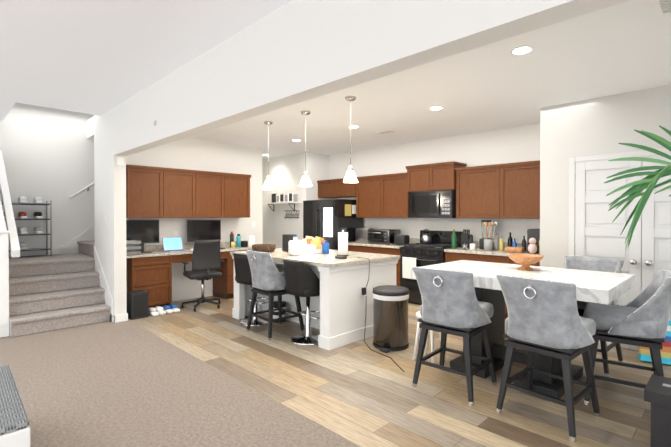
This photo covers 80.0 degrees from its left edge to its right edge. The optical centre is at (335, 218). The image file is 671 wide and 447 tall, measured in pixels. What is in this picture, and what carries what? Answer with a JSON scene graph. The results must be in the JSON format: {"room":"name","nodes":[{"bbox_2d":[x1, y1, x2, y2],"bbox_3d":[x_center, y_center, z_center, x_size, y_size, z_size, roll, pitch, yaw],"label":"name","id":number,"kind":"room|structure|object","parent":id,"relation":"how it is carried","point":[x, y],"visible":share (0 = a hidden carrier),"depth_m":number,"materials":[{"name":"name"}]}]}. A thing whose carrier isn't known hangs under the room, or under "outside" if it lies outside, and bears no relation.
{"room":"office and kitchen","nodes":[
{"label":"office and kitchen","id":0,"kind":"room"},
{"bbox_2d":[0,150,19,337],"bbox_3d":[-4.454,0.183,5.293,1.819,2.398,0.225,0,1,45],"label":"wall","id":1,"kind":"structure","parent":0,"point":[8,236],"depth_m":4.72,"materials":[{"name":"white paint"}]},
{"bbox_2d":[0,102,94,296],"bbox_3d":[-4.645,-1.327,6.448,0.100,5.400,9.780,0,1,45],"label":"wall","id":2,"kind":"structure","parent":0,"point":[48,154],"depth_m":6.41,"materials":[{"name":"paint"}]},
{"bbox_2d":[9,247,78,256],"bbox_3d":[-4.601,0.522,6.427,0.014,0.100,1.370,0,1,45],"label":"baseboard","id":3,"kind":"structure","parent":2,"relation":"attached to","point":[54,250],"depth_m":6.36,"materials":[{"name":"grey wood"}]},
{"bbox_2d":[59,225,94,253],"bbox_3d":[-3.853,-0.177,7.172,0.014,1.486,1.850,0,1,45],"label":"trim","id":4,"kind":"structure","parent":2,"relation":"attached to","point":[88,235],"depth_m":6.71,"materials":[{"name":"white paint"}]},
{"bbox_2d":[69,182,93,197],"bbox_3d":[-3.696,-1.088,7.263,0.094,1.487,1.934,0,1,45],"label":"handrail","id":5,"kind":"object","parent":2,"relation":"attached to","point":[82,190],"visible":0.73,"depth_m":6.68,"materials":[{"name":"white"}]},
{"bbox_2d":[0,0,290,119],"bbox_3d":[-2.709,-2.765,1.437,12.300,2.640,5.430,0,1,45],"label":"ceiling","id":6,"kind":"structure","parent":0,"point":[97,57],"depth_m":3.33,"materials":[{"name":"paint"}]},
{"bbox_2d":[0,305,360,446],"bbox_3d":[-2.703,1.445,1.478,12.300,0.060,5.445,0,1,45],"label":"floor carpet","id":7,"kind":"object","parent":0,"point":[117,384],"visible":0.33,"depth_m":3.12,"materials":[{"name":"beige carpet"}]},
{"bbox_2d":[0,365,29,446],"bbox_3d":[-2.020,1.190,2.090,0.572,0.440,1.012,0,1,-44],"label":"ottoman","id":8,"kind":"object","parent":7,"relation":"on","point":[14,426],"visible":1,"depth_m":1.97,"materials":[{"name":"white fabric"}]},
{"bbox_2d":[126,138,262,301],"bbox_3d":[-2.464,-0.002,6.969,0.190,2.740,2.720,0,1,45],"label":"wall","id":9,"kind":"structure","parent":0,"point":[192,154],"depth_m":6.97,"materials":[{"name":"paint"}]},
{"bbox_2d":[117,157,123,165],"bbox_3d":[-2.880,-0.768,5.354,0.029,0.100,0.085,0,1,45],"label":"switch plate","id":10,"kind":"object","parent":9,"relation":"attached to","point":[120,161],"depth_m":5.34,"materials":[{"name":"white plastic"}]},
{"bbox_2d":[126,164,169,217],"bbox_3d":[-2.932,-0.403,6.117,0.334,0.775,0.577,0,1,45],"label":"upper cabinet","id":11,"kind":"object","parent":9,"relation":"attached to","point":[156,192],"depth_m":6.00,"materials":[{"name":"brown wood"}]},
{"bbox_2d":[173,231,177,236],"bbox_3d":[-2.655,0.261,6.639,0.007,0.120,0.080,0,1,45],"label":"switch plate","id":12,"kind":"object","parent":9,"relation":"attached to","point":[175,233],"depth_m":6.63,"materials":[{"name":"white plastic"}]},
{"bbox_2d":[170,168,201,217],"bbox_3d":[-2.585,-0.406,6.465,0.334,0.775,0.634,0,1,45],"label":"upper cabinet","id":13,"kind":"object","parent":9,"relation":"attached to","point":[185,185],"depth_m":6.42,"materials":[{"name":"brown wood"}]},
{"bbox_2d":[202,171,229,217],"bbox_3d":[-2.218,-0.409,6.833,0.334,0.775,0.634,0,1,45],"label":"upper cabinet","id":14,"kind":"object","parent":9,"relation":"attached to","point":[215,185],"depth_m":6.79,"materials":[{"name":"brown wood"}]},
{"bbox_2d":[230,173,249,217],"bbox_3d":[-1.871,-0.412,7.181,0.334,0.775,0.577,0,1,45],"label":"upper cabinet","id":15,"kind":"object","parent":9,"relation":"attached to","point":[239,183],"depth_m":7.12,"materials":[{"name":"brown wood"}]},
{"bbox_2d":[262,152,329,248],"bbox_3d":[-0.884,-0.020,9.065,1.550,2.740,0.780,0,1,45],"label":"wall","id":16,"kind":"structure","parent":0,"point":[286,173],"depth_m":8.67,"materials":[{"name":"paint"}]},
{"bbox_2d":[262,192,300,218],"bbox_3d":[-1.195,-0.276,8.680,1.150,0.566,0.198,0,1,45],"label":"shelf","id":17,"kind":"object","parent":16,"relation":"attached to","point":[289,198],"visible":1,"depth_m":8.55,"materials":[{"name":"white"}]},
{"bbox_2d":[94,0,629,314],"bbox_3d":[-0.017,-1.294,2.494,9.960,5.400,0.150,0,1,45],"label":"wall","id":18,"kind":"structure","parent":0,"point":[291,52],"depth_m":2.72,"materials":[{"name":"paint"}]},
{"bbox_2d":[94,246,115,322],"bbox_3d":[-3.271,0.890,5.639,0.934,0.979,0.014,0,1,45],"label":"baseboard","id":19,"kind":"structure","parent":18,"relation":"attached to","point":[109,302],"depth_m":5.56,"materials":[{"name":"grey paint"}]},
{"bbox_2d":[126,241,235,252],"bbox_3d":[-2.532,0.465,6.744,0.024,0.090,2.240,0,1,45],"label":"backsplash","id":20,"kind":"structure","parent":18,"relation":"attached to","point":[146,248],"depth_m":6.44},
{"bbox_2d":[87,0,670,158],"bbox_3d":[1.203,-1.501,4.453,11.000,0.300,4.350,0,1,45],"label":"ceiling","id":21,"kind":"structure","parent":0,"point":[623,47],"depth_m":4.16,"materials":[{"name":"paint"}]},
{"bbox_2d":[263,121,273,188],"bbox_3d":[-0.945,-0.890,5.631,0.164,0.940,0.164,0,1,45],"label":"pendant light","id":22,"kind":"object","parent":21,"relation":"hanging from","point":[268,184],"visible":1,"depth_m":5.60,"materials":[{"name":"silver metal"}]},
{"bbox_2d":[299,111,311,186],"bbox_3d":[-0.378,-0.886,5.067,0.164,0.940,0.164,0,1,45],"label":"pendant light","id":23,"kind":"object","parent":21,"relation":"hanging from","point":[305,181],"visible":1,"depth_m":5.04,"materials":[{"name":"silver metal"}]},
{"bbox_2d":[343,96,357,182],"bbox_3d":[0.167,-0.880,4.453,0.164,0.940,0.164,0,1,45],"label":"pendant light","id":24,"kind":"object","parent":21,"relation":"hanging from","point":[350,176],"visible":1,"depth_m":4.42,"materials":[{"name":"silver metal"}]},
{"bbox_2d":[375,130,396,133],"bbox_3d":[0.790,-1.360,6.263,0.300,0.010,0.150,0,1,45],"label":"ceiling vent","id":25,"kind":"object","parent":21,"relation":"in","point":[386,131],"visible":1,"depth_m":6.25,"materials":[{"name":"white metal"}]},
{"bbox_2d":[429,106,443,109],"bbox_3d":[1.227,-1.350,4.875,0.176,0.006,0.176,0,1,45],"label":"recessed light","id":26,"kind":"object","parent":21,"relation":"in","point":[436,108],"visible":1,"depth_m":4.88,"materials":[{"name":"white"}]},
{"bbox_2d":[510,45,533,54],"bbox_3d":[1.478,-1.335,3.171,0.176,0.006,0.176,0,1,45],"label":"recessed light","id":27,"kind":"object","parent":21,"relation":"in","point":[522,50],"visible":1,"depth_m":3.16,"materials":[{"name":"white"}]},
{"bbox_2d":[652,0,670,15],"bbox_3d":[2.144,-1.325,2.366,0.400,0.013,0.300,0,1,45],"label":"ceiling vent","id":28,"kind":"object","parent":21,"relation":"in","point":[662,7],"visible":0.97,"depth_m":2.49,"materials":[{"name":"white"}]},
{"bbox_2d":[128,296,670,446],"bbox_3d":[1.208,1.419,4.483,11.000,0.060,4.335,0,1,45],"label":"floor","id":29,"kind":"structure","parent":0,"point":[360,393],"depth_m":3.26,"materials":[{"name":"brown wood"}]},
{"bbox_2d":[9,240,110,336],"bbox_3d":[-3.400,0.274,6.326,1.855,2.200,2.924,0,1,45],"label":"stairs","id":30,"kind":"structure","parent":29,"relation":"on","point":[35,267],"depth_m":5.32,"materials":[{"name":"carpet"}]},
{"bbox_2d":[1,200,51,255],"bbox_3d":[-4.700,0.146,6.050,0.340,0.860,0.620,0,1,45],"label":"shoe rack","id":31,"kind":"object","parent":30,"relation":"on","point":[46,233],"visible":0.73,"depth_m":6.12,"materials":[{"name":"grey metal"}]},
{"bbox_2d":[18,196,26,203],"label":"shoes","id":32,"kind":"object","parent":31,"relation":"on","point":[21,199],"depth_m":5.98,"materials":[{"name":"grey"}]},
{"bbox_2d":[18,212,27,217],"label":"shoes","id":33,"kind":"object","parent":31,"relation":"on","point":[20,214],"depth_m":5.97,"materials":[{"name":"red"}]},
{"bbox_2d":[18,227,27,233],"label":"shoes","id":34,"kind":"object","parent":31,"relation":"on","point":[23,230],"depth_m":5.98,"materials":[{"name":"grey"}]},
{"bbox_2d":[19,242,27,249],"label":"shoes","id":35,"kind":"object","parent":31,"relation":"on","point":[23,245],"depth_m":5.98,"materials":[{"name":"grey"}]},
{"bbox_2d":[33,197,42,202],"label":"shoes","id":36,"kind":"object","parent":31,"relation":"on","point":[36,199],"depth_m":6.11,"materials":[{"name":"grey"}]},
{"bbox_2d":[33,212,42,217],"label":"shoes","id":37,"kind":"object","parent":31,"relation":"on","point":[36,214],"depth_m":6.11,"materials":[{"name":"grey"}]},
{"bbox_2d":[34,227,42,233],"label":"shoes","id":38,"kind":"object","parent":31,"relation":"on","point":[37,230],"depth_m":6.11,"materials":[{"name":"grey"}]},
{"bbox_2d":[127,289,147,319],"bbox_3d":[-2.784,1.200,5.617,0.230,0.360,0.220,0,1,45],"label":"floor speaker","id":39,"kind":"object","parent":29,"relation":"on","point":[137,304],"visible":0.9,"depth_m":5.54,"materials":[{"name":"black"}]},
{"bbox_2d":[126,257,173,307],"bbox_3d":[-2.870,0.963,6.062,0.514,0.825,0.570,0,1,45],"label":"base cabinet","id":40,"kind":"object","parent":29,"relation":"on","point":[151,273],"depth_m":5.89,"materials":[{"name":"brown wood"}]},
{"bbox_2d":[126,245,251,256],"bbox_3d":[-2.353,0.529,6.567,0.528,0.035,2.240,0,1,45],"label":"countertop","id":41,"kind":"structure","parent":40,"relation":"on","point":[157,252],"depth_m":6.13,"materials":[{"name":"beige stone"}]},
{"bbox_2d":[126,240,140,255],"bbox_3d":[-2.962,0.415,5.771,0.220,0.200,0.225,0,1,45],"label":"trays","id":42,"kind":"object","parent":41,"relation":"on","point":[133,247],"visible":0.65,"depth_m":5.72,"materials":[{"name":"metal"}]},
{"bbox_2d":[126,220,158,252],"bbox_3d":[-2.947,0.265,6.097,0.180,0.499,0.500,0,1,45],"label":"monitor","id":43,"kind":"object","parent":41,"relation":"on","point":[144,231],"visible":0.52,"depth_m":6.09,"materials":[{"name":"black plastic"}]},
{"bbox_2d":[162,237,188,252],"bbox_3d":[-2.522,0.405,6.303,0.286,0.216,0.310,0,1,45],"label":"laptop","id":44,"kind":"object","parent":41,"relation":"on","point":[172,244],"visible":1,"depth_m":6.35,"materials":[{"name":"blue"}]},
{"bbox_2d":[187,220,220,241],"bbox_3d":[-2.234,0.264,6.813,0.180,0.489,0.600,0,1,45],"label":"monitor","id":45,"kind":"object","parent":41,"relation":"on","point":[203,229],"visible":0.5,"depth_m":6.78,"materials":[{"name":"black plastic"}]},
{"bbox_2d":[230,232,247,247],"bbox_3d":[-1.738,0.365,7.165,0.214,0.280,0.516,0,1,29],"label":"bottles","id":46,"kind":"object","parent":41,"relation":"on","point":[239,243],"visible":0.98,"depth_m":7.15},
{"bbox_2d":[248,236,254,246],"bbox_3d":[-1.506,0.405,7.162,0.130,0.200,0.128,0,1,45],"label":"kettle","id":47,"kind":"object","parent":41,"relation":"on","point":[251,240],"visible":0.83,"depth_m":7.11,"materials":[{"name":"white plastic"}]},
{"bbox_2d":[148,304,179,315],"bbox_3d":[-2.519,1.330,5.856,0.260,0.095,0.400,0,1,45],"label":"shoes","id":48,"kind":"object","parent":29,"relation":"on","point":[163,310],"visible":0.96,"depth_m":5.80,"materials":[{"name":"white fabric"}]},
{"bbox_2d":[181,240,223,311],"bbox_3d":[-2.066,0.845,6.224,0.600,1.060,0.673,0,1,-33],"label":"office chair","id":49,"kind":"object","parent":29,"relation":"on","point":[206,260],"visible":1,"depth_m":6.01,"materials":[{"name":"black fabric"}]},
{"bbox_2d":[213,249,251,298],"bbox_3d":[-1.797,0.954,7.139,0.514,0.825,0.590,0,1,45],"label":"base cabinet","id":50,"kind":"object","parent":29,"relation":"on","point":[223,286],"depth_m":6.83,"materials":[{"name":"brown wood"}]},
{"bbox_2d":[233,253,268,325],"bbox_3d":[-1.083,0.919,5.337,0.465,0.925,0.476,0,1,42],"label":"bar stool","id":51,"kind":"object","parent":29,"relation":"on","point":[242,270],"visible":0.56,"depth_m":5.19,"materials":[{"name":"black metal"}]},
{"bbox_2d":[246,250,304,339],"bbox_3d":[-0.755,0.883,4.897,0.574,1.014,0.536,0,1,-42],"label":"chair","id":52,"kind":"object","parent":29,"relation":"on","point":[268,278],"visible":0.85,"depth_m":4.69,"materials":[{"name":"grey fabric"}]},
{"bbox_2d":[273,301,285,322],"bbox_3d":[-0.771,1.256,5.399,0.210,0.250,0.210,0,1,45],"label":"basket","id":53,"kind":"object","parent":29,"relation":"on","point":[275,313],"visible":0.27,"depth_m":5.32,"materials":[{"name":"black"}]},
{"bbox_2d":[283,259,319,344],"bbox_3d":[-0.326,0.926,4.583,0.476,0.925,0.465,0,1,-42],"label":"bar stool","id":54,"kind":"object","parent":29,"relation":"on","point":[302,279],"visible":0.88,"depth_m":4.41,"materials":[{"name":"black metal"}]},
{"bbox_2d":[232,256,399,349],"bbox_3d":[-0.315,0.942,5.323,1.989,0.880,1.230,0,1,45],"label":"kitchen island","id":55,"kind":"object","parent":29,"relation":"on","point":[342,304],"depth_m":4.56,"materials":[{"name":"white paint"}]},
{"bbox_2d":[230,248,397,267],"bbox_3d":[-0.326,0.482,5.330,1.990,0.040,1.260,0,1,45],"label":"island countertop","id":56,"kind":"structure","parent":55,"relation":"on","point":[321,260],"depth_m":4.83,"materials":[{"name":"beige stone"}]},
{"bbox_2d":[252,244,275,252],"bbox_3d":[-0.994,0.409,5.550,0.330,0.100,0.330,0,1,45],"label":"woven basket","id":57,"kind":"object","parent":56,"relation":"on","point":[267,248],"visible":0.94,"depth_m":5.43,"materials":[{"name":"brown wicker"}]},
{"bbox_2d":[282,234,296,251],"bbox_3d":[-0.648,0.338,5.642,0.160,0.240,0.140,0,1,45],"label":"canister","id":58,"kind":"object","parent":56,"relation":"on","point":[286,238],"visible":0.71,"depth_m":5.59,"materials":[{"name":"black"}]},
{"bbox_2d":[288,236,301,255],"bbox_3d":[-0.513,0.341,5.084,0.140,0.245,0.140,0,1,45],"label":"jug","id":59,"kind":"object","parent":56,"relation":"on","point":[294,246],"visible":1,"depth_m":5.04,"materials":[{"name":"white plastic"}]},
{"bbox_2d":[300,236,324,253],"bbox_3d":[-0.310,0.348,5.465,0.393,0.224,0.274,0,1,45],"label":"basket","id":60,"kind":"object","parent":56,"relation":"on","point":[311,245],"visible":0.88,"depth_m":5.34,"materials":[{"name":"white plastic"}]},
{"bbox_2d":[322,238,328,253],"bbox_3d":[-0.128,0.354,5.265,0.090,0.215,0.060,0,1,45],"label":"spray bottle","id":61,"kind":"object","parent":56,"relation":"on","point":[325,247],"visible":1,"depth_m":5.24,"materials":[{"name":"blue plastic"}]},
{"bbox_2d":[335,256,346,258],"bbox_3d":[0.064,0.452,4.694,0.130,0.030,0.080,0,1,45],"label":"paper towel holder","id":62,"kind":"object","parent":56,"relation":"on","point":[340,257],"visible":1,"depth_m":4.66,"materials":[{"name":"black metal"}]},
{"bbox_2d":[337,230,348,255],"bbox_3d":[0.096,0.302,5.056,0.150,0.322,0.150,0,1,45],"label":"paper towel","id":63,"kind":"object","parent":56,"relation":"on","point":[342,243],"visible":0.98,"depth_m":5.00,"materials":[{"name":"white paper"}]},
{"bbox_2d":[303,199,362,249],"bbox_3d":[-0.066,0.492,8.039,1.003,1.735,0.765,0,1,45],"label":"refrigerator","id":64,"kind":"object","parent":29,"relation":"on","point":[330,219],"visible":0.4,"depth_m":7.70,"materials":[{"name":"black"}]},
{"bbox_2d":[348,246,371,252],"bbox_3d":[0.639,0.924,7.509,0.697,0.880,0.634,0,1,45],"label":"base cabinet","id":65,"kind":"object","parent":29,"relation":"on","point":[367,249],"depth_m":7.24,"materials":[{"name":"brown wood"}]},
{"bbox_2d":[357,257,403,371],"bbox_3d":[0.442,0.923,4.194,1.052,0.933,0.547,0,1,45],"label":"cord","id":66,"kind":"object","parent":29,"relation":"on","point":[365,325],"visible":0.98,"depth_m":4.50,"materials":[{"name":"black"}]},
{"bbox_2d":[372,246,400,285],"bbox_3d":[1.053,0.927,7.097,0.698,0.880,0.634,0,1,45],"label":"base cabinet","id":67,"kind":"object","parent":29,"relation":"on","point":[375,249],"depth_m":6.77,"materials":[{"name":"brown wood"}]},
{"bbox_2d":[348,242,419,249],"bbox_3d":[0.836,0.465,7.292,1.286,0.040,0.659,0,1,45],"label":"countertop","id":68,"kind":"structure","parent":67,"relation":"on","point":[390,247],"depth_m":7.02,"materials":[{"name":"beige stone"}]},
{"bbox_2d":[355,228,379,242],"bbox_3d":[0.618,0.307,7.621,0.360,0.270,0.350,0,1,45],"label":"bread box","id":69,"kind":"object","parent":68,"relation":"on","point":[361,234],"visible":0.65,"depth_m":7.50,"materials":[{"name":"metal"}]},
{"bbox_2d":[368,229,400,244],"bbox_3d":[0.863,0.315,7.201,0.500,0.260,0.398,0,1,45],"label":"toaster oven","id":70,"kind":"object","parent":68,"relation":"on","point":[381,236],"visible":0.9,"depth_m":7.04,"materials":[{"name":"metal"}]},
{"bbox_2d":[394,235,408,244],"bbox_3d":[1.146,0.362,6.904,0.220,0.172,0.180,0,1,45],"label":"toaster","id":71,"kind":"object","parent":68,"relation":"on","point":[401,239],"visible":0.85,"depth_m":6.83,"materials":[{"name":"black"}]},
{"bbox_2d":[373,285,408,352],"bbox_3d":[0.592,1.071,4.371,0.400,0.638,0.440,0,1,45],"label":"trash can","id":72,"kind":"object","parent":29,"relation":"on","point":[390,317],"visible":1,"depth_m":4.22,"materials":[{"name":"metal"}]},
{"bbox_2d":[413,311,445,362],"bbox_3d":[0.925,1.165,3.941,0.260,0.462,0.260,0,1,45],"label":"stool","id":73,"kind":"object","parent":29,"relation":"on","point":[418,315],"visible":0.4,"depth_m":3.93,"materials":[{"name":"white plastic"}]},
{"bbox_2d":[400,230,462,304],"bbox_3d":[1.548,0.787,6.518,0.790,1.170,0.725,0,1,45],"label":"range","id":74,"kind":"object","parent":29,"relation":"on","point":[420,254],"visible":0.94,"depth_m":6.41,"materials":[{"name":"black metal"}]},
{"bbox_2d":[421,229,431,243],"bbox_3d":[1.528,0.288,6.721,0.170,0.250,0.170,0,1,45],"label":"kettle","id":75,"kind":"object","parent":74,"relation":"on","point":[426,238],"visible":0.98,"depth_m":6.66,"materials":[{"name":"metal"}]},
{"bbox_2d":[412,266,496,405],"bbox_3d":[0.986,0.896,3.332,0.536,1.014,0.574,0,1,42],"label":"velvet chair","id":76,"kind":"object","parent":29,"relation":"on","point":[451,305],"visible":1,"depth_m":3.15,"materials":[{"name":"grey fabric"}]},
{"bbox_2d":[445,254,479,262],"bbox_3d":[2.065,0.936,6.089,0.520,0.880,0.634,0,1,45],"label":"base cabinet","id":77,"kind":"object","parent":29,"relation":"on","point":[476,254],"depth_m":5.87,"materials":[{"name":"brown wood"}]},
{"bbox_2d":[480,254,511,318],"bbox_3d":[2.373,0.938,5.782,0.577,0.880,0.634,0,1,45],"label":"base cabinet","id":78,"kind":"object","parent":29,"relation":"on","point":[495,258],"depth_m":5.49,"materials":[{"name":"brown wood"}]},
{"bbox_2d":[444,246,539,257],"bbox_3d":[2.363,0.478,5.771,1.395,0.040,0.659,0,1,45],"label":"countertop","id":79,"kind":"structure","parent":78,"relation":"on","point":[459,250],"depth_m":5.71,"materials":[{"name":"beige stone"}]},
{"bbox_2d":[451,228,456,248],"bbox_3d":[1.812,0.299,6.113,0.076,0.310,0.074,0,1,45],"label":"wine bottle","id":80,"kind":"object","parent":79,"relation":"on","point":[453,241],"visible":1,"depth_m":6.09,"materials":[{"name":"green glass"}]},
{"bbox_2d":[461,229,472,247],"bbox_3d":[2.059,0.308,6.262,0.120,0.290,0.160,0,1,45],"label":"knife block","id":81,"kind":"object","parent":79,"relation":"on","point":[464,238],"visible":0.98,"depth_m":6.21,"materials":[{"name":"black plastic"}]},
{"bbox_2d":[469,234,472,248],"bbox_3d":[2.067,0.345,6.100,0.060,0.220,0.058,0,1,45],"label":"bottle","id":82,"kind":"object","parent":79,"relation":"on","point":[470,239],"depth_m":6.09,"materials":[{"name":"black"}]},
{"bbox_2d":[470,244,474,249],"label":"cup","id":83,"kind":"object","parent":79,"relation":"on","point":[472,246],"depth_m":5.85,"materials":[{"name":"white ceramic"}]},
{"bbox_2d":[479,220,491,248],"bbox_3d":[2.272,0.238,6.022,0.160,0.435,0.160,0,1,45],"label":"blender","id":84,"kind":"object","parent":79,"relation":"on","point":[481,240],"visible":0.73,"depth_m":5.98,"materials":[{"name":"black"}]},
{"bbox_2d":[484,222,497,250],"bbox_3d":[2.224,0.249,5.787,0.181,0.416,0.172,0,1,45],"label":"utensil crock","id":85,"kind":"object","parent":79,"relation":"on","point":[488,244],"visible":1,"depth_m":5.75,"materials":[{"name":"grey ceramic"}]},
{"bbox_2d":[495,234,497,249],"bbox_3d":[2.385,0.336,5.896,0.064,0.240,0.062,0,1,45],"label":"bottle","id":86,"kind":"object","parent":79,"relation":"on","point":[496,240],"depth_m":5.87,"materials":[{"name":"grey"}]},
{"bbox_2d":[497,237,503,250],"bbox_3d":[2.400,0.357,5.782,0.060,0.200,0.058,0,1,45],"label":"bottle","id":87,"kind":"object","parent":79,"relation":"on","point":[499,245],"depth_m":5.77,"materials":[{"name":"yellow"}]},
{"bbox_2d":[508,232,511,246],"bbox_3d":[2.540,0.327,5.811,0.070,0.260,0.068,0,1,45],"label":"bottle","id":88,"kind":"object","parent":79,"relation":"on","point":[509,239],"depth_m":5.79,"materials":[{"name":"black glass"}]},
{"bbox_2d":[511,238,516,246],"bbox_3d":[2.541,0.368,5.670,0.060,0.180,0.058,0,1,45],"label":"bottle","id":89,"kind":"object","parent":79,"relation":"on","point":[513,244],"depth_m":5.66,"materials":[{"name":"blue plastic"}]},
{"bbox_2d":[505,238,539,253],"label":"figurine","id":90,"kind":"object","parent":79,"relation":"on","point":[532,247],"depth_m":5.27,"materials":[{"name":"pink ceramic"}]},
{"bbox_2d":[522,236,525,250],"bbox_3d":[2.668,0.348,5.656,0.060,0.220,0.058,0,1,45],"label":"bottle","id":91,"kind":"object","parent":79,"relation":"on","point":[523,241],"depth_m":5.63,"materials":[{"name":"black glass"}]},
{"bbox_2d":[527,229,539,252],"bbox_3d":[2.771,0.300,5.489,0.220,0.320,0.330,0,1,45],"label":"coffee maker","id":92,"kind":"object","parent":79,"relation":"on","point":[533,233],"visible":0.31,"depth_m":5.43,"materials":[{"name":"black plastic"}]},
{"bbox_2d":[411,260,634,398],"bbox_3d":[1.654,0.936,3.650,1.600,0.920,1.040,0,1,45],"label":"dining table","id":93,"kind":"object","parent":29,"relation":"on","point":[600,287],"visible":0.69,"depth_m":3.50,"materials":[{"name":"stone"}]},
{"bbox_2d":[508,254,543,270],"bbox_3d":[1.781,0.407,3.745,0.310,0.135,0.310,0,1,45],"label":"bowl","id":94,"kind":"object","parent":93,"relation":"on","point":[525,261],"visible":1,"depth_m":3.68,"materials":[{"name":"brown wood"}]},
{"bbox_2d":[512,260,539,265],"bbox_3d":[2.681,0.941,5.475,0.521,0.880,0.634,0,1,45],"label":"base cabinet","id":95,"kind":"object","parent":29,"relation":"on","point":[538,263],"depth_m":5.16,"materials":[{"name":"brown wood"}]},
{"bbox_2d":[496,274,599,441],"bbox_3d":[1.508,0.900,2.854,0.574,1.014,0.536,0,1,-41],"label":"velvet chair","id":96,"kind":"object","parent":29,"relation":"on","point":[543,318],"visible":1,"depth_m":2.68,"materials":[{"name":"grey fabric"}]},
{"bbox_2d":[564,255,623,376],"bbox_3d":[2.437,0.891,3.896,0.574,1.014,0.536,0,1,-42],"label":"velvet chair","id":97,"kind":"object","parent":29,"relation":"on","point":[606,264],"visible":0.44,"depth_m":3.93,"materials":[{"name":"grey fabric"}]},
{"bbox_2d":[583,269,670,404],"bbox_3d":[2.250,0.898,3.078,0.574,1.014,0.536,0,1,34],"label":"velvet chair","id":98,"kind":"object","parent":29,"relation":"on","point":[642,319],"visible":0.96,"depth_m":2.90,"materials":[{"name":"grey fabric"}]},
{"bbox_2d":[604,125,670,247],"bbox_3d":[2.246,0.375,1.749,1.719,2.076,1.871,0,1,45],"label":"palm plant","id":99,"kind":"object","parent":29,"relation":"on","point":[634,191],"visible":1,"depth_m":2.07,"materials":[{"name":"green plant"}]},
{"bbox_2d":[638,321,670,364],"bbox_3d":[3.237,1.137,3.866,0.490,0.545,0.226,0,1,31],"label":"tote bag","id":100,"kind":"object","parent":29,"relation":"on","point":[645,355],"visible":0.27,"depth_m":3.83,"materials":[{"name":"multicoloured fabric"}]},
{"bbox_2d":[644,374,670,446],"bbox_3d":[2.073,1.206,2.345,0.380,0.402,0.320,0,1,45],"label":"bin","id":101,"kind":"object","parent":29,"relation":"on","point":[657,392],"visible":1,"depth_m":2.33,"materials":[{"name":"black"}]},
{"bbox_2d":[330,123,539,243],"bbox_3d":[0.975,-0.008,7.693,6.120,2.740,0.100,0,1,45],"label":"wall","id":102,"kind":"structure","parent":0,"point":[511,145],"depth_m":6.64,"materials":[{"name":"paint"}]},
{"bbox_2d":[317,180,344,197],"bbox_3d":[-0.045,-0.626,8.381,0.597,0.365,0.344,0,1,45],"label":"upper cabinet","id":103,"kind":"object","parent":102,"relation":"attached to","point":[326,188],"depth_m":8.27,"materials":[{"name":"brown wood"}]},
{"bbox_2d":[337,177,356,197],"bbox_3d":[0.297,-0.623,8.041,0.597,0.365,0.344,0,1,45],"label":"upper cabinet","id":104,"kind":"object","parent":102,"relation":"attached to","point":[348,190],"depth_m":7.90,"materials":[{"name":"brown wood"}]},
{"bbox_2d":[353,175,384,217],"bbox_3d":[0.749,-0.412,7.593,0.657,0.780,0.344,0,1,45],"label":"upper cabinet","id":105,"kind":"object","parent":102,"relation":"attached to","point":[370,198],"depth_m":7.45,"materials":[{"name":"brown wood"}]},
{"bbox_2d":[385,173,408,217],"bbox_3d":[1.133,-0.409,7.209,0.657,0.780,0.344,0,1,45],"label":"upper cabinet","id":106,"kind":"object","parent":102,"relation":"attached to","point":[396,198],"depth_m":7.04,"materials":[{"name":"brown wood"}]},
{"bbox_2d":[405,164,432,191],"bbox_3d":[1.530,-0.678,6.777,0.492,0.435,0.394,0,1,45],"label":"upper cabinet","id":107,"kind":"object","parent":102,"relation":"attached to","point":[418,178],"depth_m":6.65,"materials":[{"name":"brown wood"}]},
{"bbox_2d":[409,190,455,217],"bbox_3d":[1.657,-0.234,6.619,0.800,0.440,0.444,0,1,45],"label":"microwave","id":108,"kind":"object","parent":107,"relation":"attached to","point":[433,204],"visible":0.96,"depth_m":6.43,"materials":[{"name":"black"}]},
{"bbox_2d":[433,161,468,191],"bbox_3d":[1.798,-0.675,6.510,0.492,0.435,0.394,0,1,45],"label":"upper cabinet","id":109,"kind":"object","parent":102,"relation":"attached to","point":[444,173],"depth_m":6.31,"materials":[{"name":"brown wood"}]},
{"bbox_2d":[409,238,526,249],"bbox_3d":[1.842,0.400,6.736,3.496,0.100,0.024,0,1,45],"label":"backsplash","id":110,"kind":"structure","parent":102,"relation":"attached to","point":[410,239],"depth_m":6.31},
{"bbox_2d":[456,164,504,217],"bbox_3d":[2.259,-0.399,6.088,0.742,0.780,0.344,0,1,45],"label":"upper cabinet","id":111,"kind":"object","parent":102,"relation":"attached to","point":[480,193],"depth_m":5.95,"materials":[{"name":"brown wood"}]},
{"bbox_2d":[505,160,539,218],"bbox_3d":[2.704,-0.396,5.644,0.742,0.780,0.344,0,1,45],"label":"upper cabinet","id":112,"kind":"object","parent":102,"relation":"attached to","point":[509,190],"depth_m":5.52,"materials":[{"name":"brown wood"}]},
{"bbox_2d":[540,85,670,291],"bbox_3d":[4.567,0.028,3.507,4.880,2.740,0.960,0,1,45],"label":"wall","id":113,"kind":"structure","parent":0,"point":[603,125],"depth_m":4.59,"materials":[{"name":"paint"}]},
{"bbox_2d":[568,148,670,349],"bbox_3d":[3.168,0.341,4.144,1.354,2.102,0.111,0,1,45],"label":"pantry door","id":114,"kind":"structure","parent":113,"relation":"in","point":[594,231],"depth_m":4.30,"materials":[{"name":"white wood"}]}
]}

